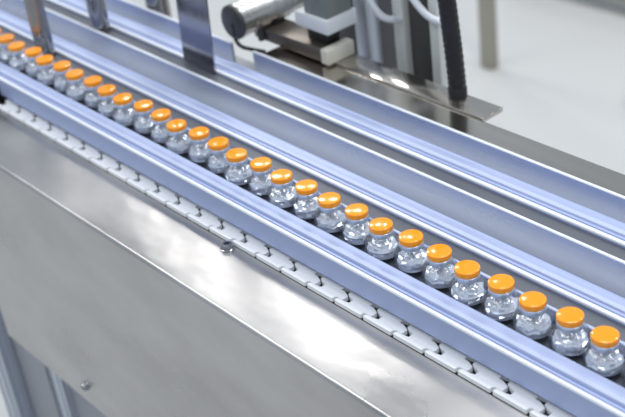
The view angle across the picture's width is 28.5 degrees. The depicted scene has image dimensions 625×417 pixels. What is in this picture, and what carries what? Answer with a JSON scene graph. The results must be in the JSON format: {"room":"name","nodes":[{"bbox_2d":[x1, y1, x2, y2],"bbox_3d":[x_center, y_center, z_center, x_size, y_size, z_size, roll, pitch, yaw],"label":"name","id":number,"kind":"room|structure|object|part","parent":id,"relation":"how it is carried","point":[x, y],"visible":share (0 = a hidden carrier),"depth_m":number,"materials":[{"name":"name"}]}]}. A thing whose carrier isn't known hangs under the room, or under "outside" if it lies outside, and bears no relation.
{"room":"processing plant","nodes":[
{"label":"processing plant","id":0,"kind":"room"},
{"bbox_2d":[212,34,235,62],"bbox_3d":[-0.110,-0.201,1.540,0.005,0.029,0.046,-29,37,-31],"label":"plate","id":1,"kind":"object","parent":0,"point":[224,48],"depth_m":1.54,"materials":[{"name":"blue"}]},
{"bbox_2d":[0,0,624,416],"bbox_3d":[0.047,-0.440,3.566,9.280,0.014,9.860,-29,37,-31],"label":"floor","id":2,"kind":"structure","parent":0,"point":[558,82],"depth_m":3.32,"materials":[{"name":"white"}]},
{"bbox_2d":[0,55,254,416],"bbox_3d":[-0.058,0.291,1.591,0.354,0.832,1.943,-29,37,-31],"label":"frame","id":3,"kind":"object","parent":2,"relation":"on","point":[29,388],"visible":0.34,"depth_m":1.74,"materials":[{"name":"grey metal"}]},
{"bbox_2d":[0,91,7,101],"bbox_3d":[-0.412,-0.155,1.557,0.038,0.040,0.071,-29,37,-31],"label":"clamp","id":4,"kind":"object","parent":3,"relation":"on","point":[2,98],"visible":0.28,"depth_m":1.54,"materials":[{"name":"black plastic"}]},
{"bbox_2d":[0,62,9,74],"bbox_3d":[-0.595,-0.276,1.749,0.022,0.008,0.651,-29,37,-31],"label":"rail","id":5,"kind":"object","parent":4,"relation":"on","point":[3,67],"visible":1,"depth_m":1.53,"materials":[{"name":"white metal"}]},
{"bbox_2d":[0,67,624,416],"bbox_3d":[0.039,0.055,1.091,0.022,0.029,1.292,-29,37,-31],"label":"rail","id":6,"kind":"object","parent":4,"relation":"on","point":[578,390],"visible":1,"depth_m":1.09,"materials":[{"name":"white metal"}]},
{"bbox_3d":[-0.436,0.232,1.794,0.044,0.809,0.044,-29,37,-31],"label":"leg","id":7,"kind":"part","parent":3,"relation":"part of","materials":[{"name":"metal"}]},
{"bbox_3d":[-0.390,0.230,1.732,0.004,0.751,0.093,-29,37,-31],"label":"panel","id":8,"kind":"part","parent":3,"relation":"part of","materials":[{"name":"grey metal"}]},
{"bbox_3d":[-0.323,0.285,1.683,0.029,0.809,0.029,-29,37,-31],"label":"leg","id":9,"kind":"part","parent":3,"relation":"part of","materials":[{"name":"metal"}]},
{"bbox_3d":[-0.081,0.387,1.407,0.004,0.751,0.731,-29,37,-31],"label":"panel","id":10,"kind":"part","parent":3,"relation":"part of","materials":[{"name":"grey metal"}]},
{"bbox_2d":[105,0,180,39],"bbox_3d":[-0.231,-0.263,1.667,0.005,0.029,0.184,-29,37,-31],"label":"plate","id":11,"kind":"object","parent":3,"relation":"on","point":[169,26],"depth_m":1.66,"materials":[{"name":"white metal"}]},
{"bbox_3d":[-0.369,-0.342,1.804,0.004,0.001,0.826,-29,37,-31],"label":"edge trim","id":12,"kind":"part","parent":11,"relation":"part of","materials":[{"name":"white metal"}]},
{"bbox_2d":[145,0,171,17],"bbox_3d":[-0.229,-0.416,1.581,0.032,0.415,0.032,-29,37,-31],"label":"steel post","id":13,"kind":"object","parent":3,"relation":"on","point":[160,6],"visible":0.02,"depth_m":1.66,"materials":[{"name":"silver metal"}]},
{"bbox_3d":[-0.104,-0.051,1.380,0.354,0.023,1.943,-29,37,-31],"label":"table plate","id":14,"kind":"part","parent":3,"relation":"part of","materials":[{"name":"grey metal"}]},
{"bbox_2d":[0,111,527,416],"bbox_3d":[0.016,0.234,1.145,0.079,0.314,1.276,-29,37,-31],"label":"cover","id":15,"kind":"object","parent":3,"relation":"attached to","point":[142,310],"visible":1,"depth_m":1.23,"materials":[{"name":"grey metal"}]},
{"bbox_2d":[0,101,548,416],"bbox_3d":[0.028,0.078,1.112,0.034,0.008,1.320,-29,37,-31],"label":"strip","id":16,"kind":"object","parent":3,"relation":"on","point":[1,102],"visible":0.18,"depth_m":1.12,"materials":[{"name":"black plastic"}]},
{"bbox_2d":[0,99,576,416],"bbox_3d":[-0.002,0.058,1.139,0.034,0.004,1.171,-29,37,-31],"label":"chain","id":17,"kind":"object","parent":16,"relation":"on","point":[486,378],"visible":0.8,"depth_m":1.13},
{"bbox_2d":[0,0,624,297],"bbox_3d":[-0.066,-0.104,1.391,0.004,0.046,1.943,-29,37,-31],"label":"plate","id":18,"kind":"object","parent":3,"relation":"on","point":[602,269],"visible":0.9,"depth_m":1.26,"materials":[{"name":"white metal"}]},
{"bbox_2d":[0,10,624,326],"bbox_3d":[-0.104,-0.082,1.366,0.025,0.044,1.943,-29,37,-31],"label":"rail","id":19,"kind":"object","parent":3,"relation":"on","point":[590,296],"visible":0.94,"depth_m":1.19,"materials":[{"name":"white metal"}]},
{"bbox_2d":[0,27,624,341],"bbox_3d":[-0.122,-0.069,1.355,0.024,0.038,1.943,-29,37,-31],"label":"strip","id":20,"kind":"object","parent":3,"relation":"on","point":[523,285],"visible":0.17,"depth_m":1.16,"materials":[{"name":"grey metal"}]},
{"bbox_2d":[23,0,55,57],"bbox_3d":[-0.361,-0.354,1.472,0.023,0.376,0.026,-29,37,-31],"label":"steel post","id":21,"kind":"object","parent":20,"relation":"on","point":[35,9],"visible":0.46,"depth_m":1.54,"materials":[{"name":"silver metal"}]},
{"bbox_2d":[0,60,624,387],"bbox_3d":[-0.148,-0.053,1.337,0.039,0.036,1.943,-29,37,-31],"label":"bed","id":22,"kind":"object","parent":3,"relation":"on","point":[620,381],"visible":0.02,"depth_m":1.09,"materials":[{"name":"grey"}]},
{"bbox_2d":[0,33,20,65],"bbox_3d":[-0.387,-0.204,1.567,0.034,0.034,0.034,-8,31,-1],"label":"vial","id":23,"kind":"object","parent":22,"relation":"on","point":[5,39],"visible":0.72,"depth_m":1.56,"materials":[{"name":"white"}]},
{"bbox_2d":[7,41,31,72],"bbox_3d":[-0.367,-0.190,1.542,0.034,0.034,0.034,-8,31,-1],"label":"vial","id":24,"kind":"object","parent":22,"relation":"on","point":[18,47],"visible":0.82,"depth_m":1.53,"materials":[{"name":"white"}]},
{"bbox_2d":[23,47,51,79],"bbox_3d":[-0.342,-0.181,1.520,0.034,0.034,0.034,7,34,23],"label":"vial","id":25,"kind":"object","parent":22,"relation":"on","point":[31,53],"visible":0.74,"depth_m":1.51,"materials":[{"name":"white"}]},
{"bbox_2d":[34,55,62,85],"bbox_3d":[-0.322,-0.168,1.495,0.034,0.034,0.034,16,39,33],"label":"vial","id":26,"kind":"object","parent":22,"relation":"on","point":[45,62],"visible":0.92,"depth_m":1.49,"materials":[{"name":"white"}]},
{"bbox_2d":[51,60,74,94],"bbox_3d":[-0.297,-0.158,1.473,0.034,0.034,0.034,-2,32,10],"label":"vial","id":27,"kind":"object","parent":22,"relation":"on","point":[60,68],"visible":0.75,"depth_m":1.47,"materials":[{"name":"white"}]},
{"bbox_2d":[64,69,91,102],"bbox_3d":[-0.277,-0.145,1.448,0.034,0.034,0.034,10,36,27],"label":"vial","id":28,"kind":"object","parent":22,"relation":"on","point":[76,92],"visible":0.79,"depth_m":1.44,"materials":[{"name":"white"}]},
{"bbox_2d":[82,75,104,110],"bbox_3d":[-0.252,-0.135,1.426,0.034,0.034,0.034,-31,38,-33],"label":"vial","id":29,"kind":"object","parent":22,"relation":"on","point":[91,83],"visible":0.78,"depth_m":1.42,"materials":[{"name":"white"}]},
{"bbox_2d":[95,84,122,119],"bbox_3d":[-0.232,-0.122,1.401,0.034,0.034,0.034,16,38,33],"label":"vial","id":30,"kind":"object","parent":22,"relation":"on","point":[106,92],"visible":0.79,"depth_m":1.39,"materials":[{"name":"white"}]},
{"bbox_2d":[111,93,138,128],"bbox_3d":[-0.210,-0.110,1.376,0.034,0.034,0.034,-15,32,-11],"label":"vial","id":31,"kind":"object","parent":22,"relation":"on","point":[124,101],"visible":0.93,"depth_m":1.37,"materials":[{"name":"white"}]},
{"bbox_2d":[131,99,157,136],"bbox_3d":[-0.184,-0.101,1.355,0.034,0.034,0.034,8,35,24],"label":"vial","id":32,"kind":"object","parent":22,"relation":"on","point":[143,109],"visible":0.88,"depth_m":1.35,"materials":[{"name":"white"}]},
{"bbox_2d":[149,108,173,143],"bbox_3d":[-0.161,-0.089,1.331,0.034,0.034,0.034,3,33,17],"label":"vial","id":33,"kind":"object","parent":22,"relation":"on","point":[161,117],"visible":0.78,"depth_m":1.32,"materials":[{"name":"white"}]},
{"bbox_2d":[164,119,192,156],"bbox_3d":[-0.142,-0.076,1.305,0.034,0.034,0.034,-13,32,-8],"label":"vial","id":34,"kind":"object","parent":22,"relation":"on","point":[176,128],"visible":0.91,"depth_m":1.30,"materials":[{"name":"white"}]},
{"bbox_2d":[186,126,213,165],"bbox_3d":[-0.116,-0.066,1.284,0.034,0.034,0.034,6,34,22],"label":"vial","id":35,"kind":"object","parent":22,"relation":"on","point":[198,136],"visible":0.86,"depth_m":1.28,"materials":[{"name":"white"}]},
{"bbox_2d":[205,137,230,176],"bbox_3d":[-0.094,-0.054,1.260,0.034,0.034,0.034,-3,32,7],"label":"vial","id":36,"kind":"object","parent":22,"relation":"on","point":[218,146],"visible":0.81,"depth_m":1.25,"materials":[{"name":"white"}]},
{"bbox_2d":[223,148,253,186],"bbox_3d":[-0.074,-0.041,1.235,0.034,0.034,0.034,-23,34,-23],"label":"vial","id":37,"kind":"object","parent":22,"relation":"on","point":[238,173],"visible":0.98,"depth_m":1.23,"materials":[{"name":"white"}]},
{"bbox_2d":[247,157,274,198],"bbox_3d":[-0.049,-0.031,1.213,0.034,0.034,0.034,-4,32,6],"label":"vial","id":38,"kind":"object","parent":22,"relation":"on","point":[261,167],"visible":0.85,"depth_m":1.21,"materials":[{"name":"white"}]},
{"bbox_2d":[267,169,298,208],"bbox_3d":[-0.028,-0.019,1.188,0.034,0.034,0.034,-17,33,-15],"label":"vial","id":39,"kind":"object","parent":22,"relation":"on","point":[283,193],"visible":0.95,"depth_m":1.18,"materials":[{"name":"white"}]},
{"bbox_2d":[291,179,322,219],"bbox_3d":[-0.004,-0.008,1.165,0.034,0.034,0.034,6,34,22],"label":"vial","id":40,"kind":"object","parent":22,"relation":"on","point":[306,190],"visible":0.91,"depth_m":1.16,"materials":[{"name":"white"}]},
{"bbox_2d":[314,192,347,235],"bbox_3d":[0.017,0.004,1.140,0.034,0.034,0.034,-8,31,0],"label":"vial","id":41,"kind":"object","parent":22,"relation":"on","point":[330,221],"visible":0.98,"depth_m":1.13,"materials":[{"name":"white"}]},
{"bbox_2d":[340,203,372,248],"bbox_3d":[0.042,0.015,1.118,0.034,0.034,0.034,-23,35,-24],"label":"vial","id":42,"kind":"object","parent":22,"relation":"on","point":[357,214],"visible":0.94,"depth_m":1.11,"materials":[{"name":"white"}]},
{"bbox_2d":[364,217,398,263],"bbox_3d":[0.062,0.027,1.093,0.034,0.034,0.034,13,37,30],"label":"vial","id":43,"kind":"object","parent":22,"relation":"on","point":[382,246],"visible":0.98,"depth_m":1.09,"materials":[{"name":"white"}]},
{"bbox_2d":[393,229,428,276],"bbox_3d":[0.087,0.038,1.071,0.034,0.034,0.034,0,32,12],"label":"vial","id":44,"kind":"object","parent":22,"relation":"on","point":[412,256],"visible":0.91,"depth_m":1.06,"materials":[{"name":"white"}]},
{"bbox_2d":[421,244,457,288],"bbox_3d":[0.109,0.050,1.046,0.034,0.034,0.034,15,38,32],"label":"vial","id":45,"kind":"object","parent":22,"relation":"on","point":[439,274],"visible":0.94,"depth_m":1.04,"materials":[{"name":"white"}]},
{"bbox_2d":[448,260,487,308],"bbox_3d":[0.129,0.062,1.021,0.034,0.034,0.034,-7,31,1],"label":"vial","id":46,"kind":"object","parent":22,"relation":"on","point":[466,290],"visible":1,"depth_m":1.01,"materials":[{"name":"white"}]},
{"bbox_3d":[0.130,0.065,1.023,0.034,0.027,0.034,-7,31,1],"label":"glass","id":47,"kind":"part","parent":46,"relation":"part of","materials":[{"name":"clear glass"}]},
{"bbox_2d":[481,274,520,324],"bbox_3d":[0.154,0.073,0.999,0.034,0.034,0.034,-2,32,9],"label":"vial","id":48,"kind":"object","parent":22,"relation":"on","point":[501,305],"visible":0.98,"depth_m":0.99,"materials":[{"name":"white"}]},
{"bbox_3d":[0.154,0.075,1.001,0.034,0.027,0.034,-2,32,9],"label":"glass","id":49,"kind":"part","parent":48,"relation":"part of","materials":[{"name":"clear glass"}]},
{"bbox_2d":[512,291,554,339],"bbox_3d":[0.175,0.085,0.974,0.034,0.034,0.034,10,36,27],"label":"vial","id":50,"kind":"object","parent":22,"relation":"on","point":[534,323],"visible":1,"depth_m":0.97,"materials":[{"name":"white"}]},
{"bbox_3d":[0.175,0.088,0.976,0.034,0.027,0.034,10,36,27],"label":"glass","id":51,"kind":"part","parent":50,"relation":"part of","materials":[{"name":"clear glass"}]},
{"bbox_2d":[548,307,590,358],"bbox_3d":[0.199,0.095,0.952,0.034,0.034,0.034,9,35,25],"label":"vial","id":52,"kind":"object","parent":22,"relation":"on","point":[570,339],"visible":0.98,"depth_m":0.95,"materials":[{"name":"white"}]},
{"bbox_2d":[582,326,624,379],"bbox_3d":[0.220,0.108,0.927,0.034,0.034,0.034,-14,32,-10],"label":"vial","id":53,"kind":"object","parent":22,"relation":"on","point":[604,358],"visible":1,"depth_m":0.92,"materials":[{"name":"white"}]},
{"bbox_2d":[43,0,624,260],"bbox_3d":[-0.056,-0.106,1.400,0.023,0.038,1.943,-29,37,-31],"label":"strip","id":54,"kind":"object","parent":3,"relation":"on","point":[510,205],"visible":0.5,"depth_m":1.26,"materials":[{"name":"grey metal"}]},
{"bbox_2d":[85,0,110,33],"bbox_3d":[-0.300,-0.394,1.522,0.022,0.376,0.030,-29,37,-31],"label":"steel post","id":55,"kind":"object","parent":54,"relation":"on","point":[97,11],"visible":0.95,"depth_m":1.60,"materials":[{"name":"silver metal"}]},
{"bbox_2d":[176,0,215,73],"bbox_3d":[-0.145,-0.305,1.385,0.013,0.332,0.095,-29,37,-31],"label":"plate","id":56,"kind":"object","parent":54,"relation":"on","point":[193,15],"visible":1,"depth_m":1.45,"materials":[{"name":"metal"}]},
{"bbox_2d":[45,0,624,248],"bbox_3d":[-0.037,-0.119,1.411,0.027,0.044,1.943,-29,37,-31],"label":"rail","id":57,"kind":"object","parent":3,"relation":"on","point":[611,230],"visible":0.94,"depth_m":1.26,"materials":[{"name":"white metal"}]},
{"bbox_2d":[392,229,400,242],"bbox_3d":[0.077,0.024,1.113,0.005,0.013,0.011,-29,37,-31],"label":"plate","id":58,"kind":"object","parent":3,"relation":"on","point":[396,237],"depth_m":1.11,"materials":[{"name":"silver metal"}]},
{"bbox_2d":[253,51,624,222],"bbox_3d":[0.281,0.005,1.137,0.004,0.045,1.073,-29,37,-31],"label":"plate","id":59,"kind":"object","parent":3,"relation":"on","point":[599,199],"visible":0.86,"depth_m":1.27,"materials":[{"name":"white"}]},
{"bbox_2d":[264,46,624,195],"bbox_3d":[0.296,-0.014,1.137,0.036,0.006,1.064,-29,37,-31],"label":"deck","id":60,"kind":"object","parent":3,"relation":"on","point":[614,181],"visible":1,"depth_m":1.28,"materials":[{"name":"grey metal"}]},
{"bbox_2d":[334,54,502,121],"bbox_3d":[0.084,-0.152,1.401,0.032,0.006,0.323,-29,37,-31],"label":"steel shelf","id":61,"kind":"object","parent":60,"relation":"attached to","point":[482,110],"visible":0.76,"depth_m":1.36,"materials":[{"name":"silver metal"}]},
{"bbox_2d":[255,18,354,65],"bbox_3d":[-0.013,-0.206,1.488,0.042,0.018,0.142,-29,37,-31],"label":"block","id":62,"kind":"object","parent":61,"relation":"on","point":[285,33],"visible":0.82,"depth_m":1.47,"materials":[{"name":"grey metal"}]},
{"bbox_2d":[294,0,356,44],"bbox_3d":[0.011,-0.255,1.430,0.046,0.123,0.058,-29,37,-31],"label":"actuator","id":63,"kind":"object","parent":62,"relation":"on","point":[323,19],"visible":1,"depth_m":1.43,"materials":[{"name":"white plastic"}]},
{"bbox_3d":[0.015,-0.226,1.448,0.046,0.018,0.058,-29,37,-31],"label":"plate","id":64,"kind":"part","parent":63,"relation":"part of","materials":[{"name":"white plastic"}]},
{"bbox_2d":[437,0,467,99],"bbox_3d":[0.140,-0.223,1.281,0.021,0.227,0.041,-18,33,-17],"label":"conduit","id":65,"kind":"object","parent":61,"relation":"on","point":[448,11],"visible":1,"depth_m":1.30,"materials":[{"name":"black rubber"}]},
{"bbox_2d":[477,271,490,287],"bbox_3d":[0.146,0.060,1.041,0.005,0.014,0.015,-29,37,-31],"label":"plate","id":66,"kind":"object","parent":3,"relation":"on","point":[482,279],"depth_m":1.04,"materials":[{"name":"silver metal"}]},
{"bbox_2d":[545,304,557,321],"bbox_3d":[0.194,0.084,0.991,0.005,0.014,0.012,-29,37,-31],"label":"plate","id":67,"kind":"object","parent":3,"relation":"on","point":[554,310],"depth_m":0.99,"materials":[{"name":"blue"}]},
{"bbox_2d":[583,323,594,339],"bbox_3d":[0.218,0.096,0.966,0.005,0.014,0.011,-29,37,-31],"label":"plate","id":68,"kind":"object","parent":3,"relation":"on","point":[586,327],"depth_m":0.97,"materials":[{"name":"blue"}]},
{"bbox_2d":[221,0,397,68],"bbox_3d":[0.056,0.088,1.790,0.276,0.942,0.058,-29,37,-31],"label":"spindle","id":69,"kind":"object","parent":2,"relation":"on","point":[240,19],"visible":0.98,"depth_m":1.50,"materials":[{"name":"grey metal"}]},
{"bbox_2d":[234,39,265,53],"bbox_3d":[-0.080,-0.207,1.504,0.009,0.031,0.056,-31,39,-33],"label":"hose","id":70,"kind":"object","parent":69,"relation":"attached to","point":[237,42],"visible":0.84,"depth_m":1.51,"materials":[{"name":"black plastic"}]},
{"bbox_2d":[352,0,383,63],"bbox_3d":[0.092,-0.045,1.622,0.022,1.334,0.023,-29,37,-31],"label":"column","id":71,"kind":"structure","parent":2,"relation":"on","point":[367,27],"depth_m":1.51,"materials":[{"name":"metal"}]},
{"bbox_2d":[392,0,413,74],"bbox_3d":[0.135,-0.028,1.584,0.017,1.334,0.017,-29,37,-31],"label":"column","id":72,"kind":"structure","parent":2,"relation":"on","point":[402,33],"depth_m":1.47,"materials":[{"name":"silver metal"}]},
{"bbox_2d":[365,0,401,22],"bbox_3d":[0.071,-0.266,1.426,0.057,0.115,0.018,0,32,13],"label":"tube","id":73,"kind":"object","parent":72,"relation":"attached to","point":[373,6],"visible":1,"depth_m":1.44,"materials":[{"name":"white plastic"}]},
{"bbox_2d":[408,0,433,81],"bbox_3d":[0.158,-0.018,1.563,0.012,1.334,0.038,-29,37,-31],"label":"column","id":74,"kind":"structure","parent":2,"relation":"on","point":[419,26],"depth_m":1.45,"materials":[{"name":"grey metal"}]},
{"bbox_2d":[410,0,440,26],"bbox_3d":[0.120,-0.239,1.404,0.017,0.055,0.072,-29,37,-31],"label":"tube","id":75,"kind":"object","parent":74,"relation":"attached to","point":[421,9],"visible":0.89,"depth_m":1.40,"materials":[{"name":"white plastic"}]},
{"bbox_2d":[428,0,447,86],"bbox_3d":[0.174,-0.008,1.543,0.017,1.334,0.014,-29,37,-31],"label":"column","id":76,"kind":"structure","parent":2,"relation":"on","point":[437,49],"depth_m":1.43,"materials":[{"name":"white metal"}]},
{"bbox_2d":[478,0,498,70],"bbox_3d":[0.400,-1.012,2.983,0.029,1.479,0.041,-29,37,-31],"label":"post","id":77,"kind":"object","parent":2,"relation":"on","point":[487,17],"visible":1,"depth_m":3.30,"materials":[{"name":"beige metal"}]}
]}

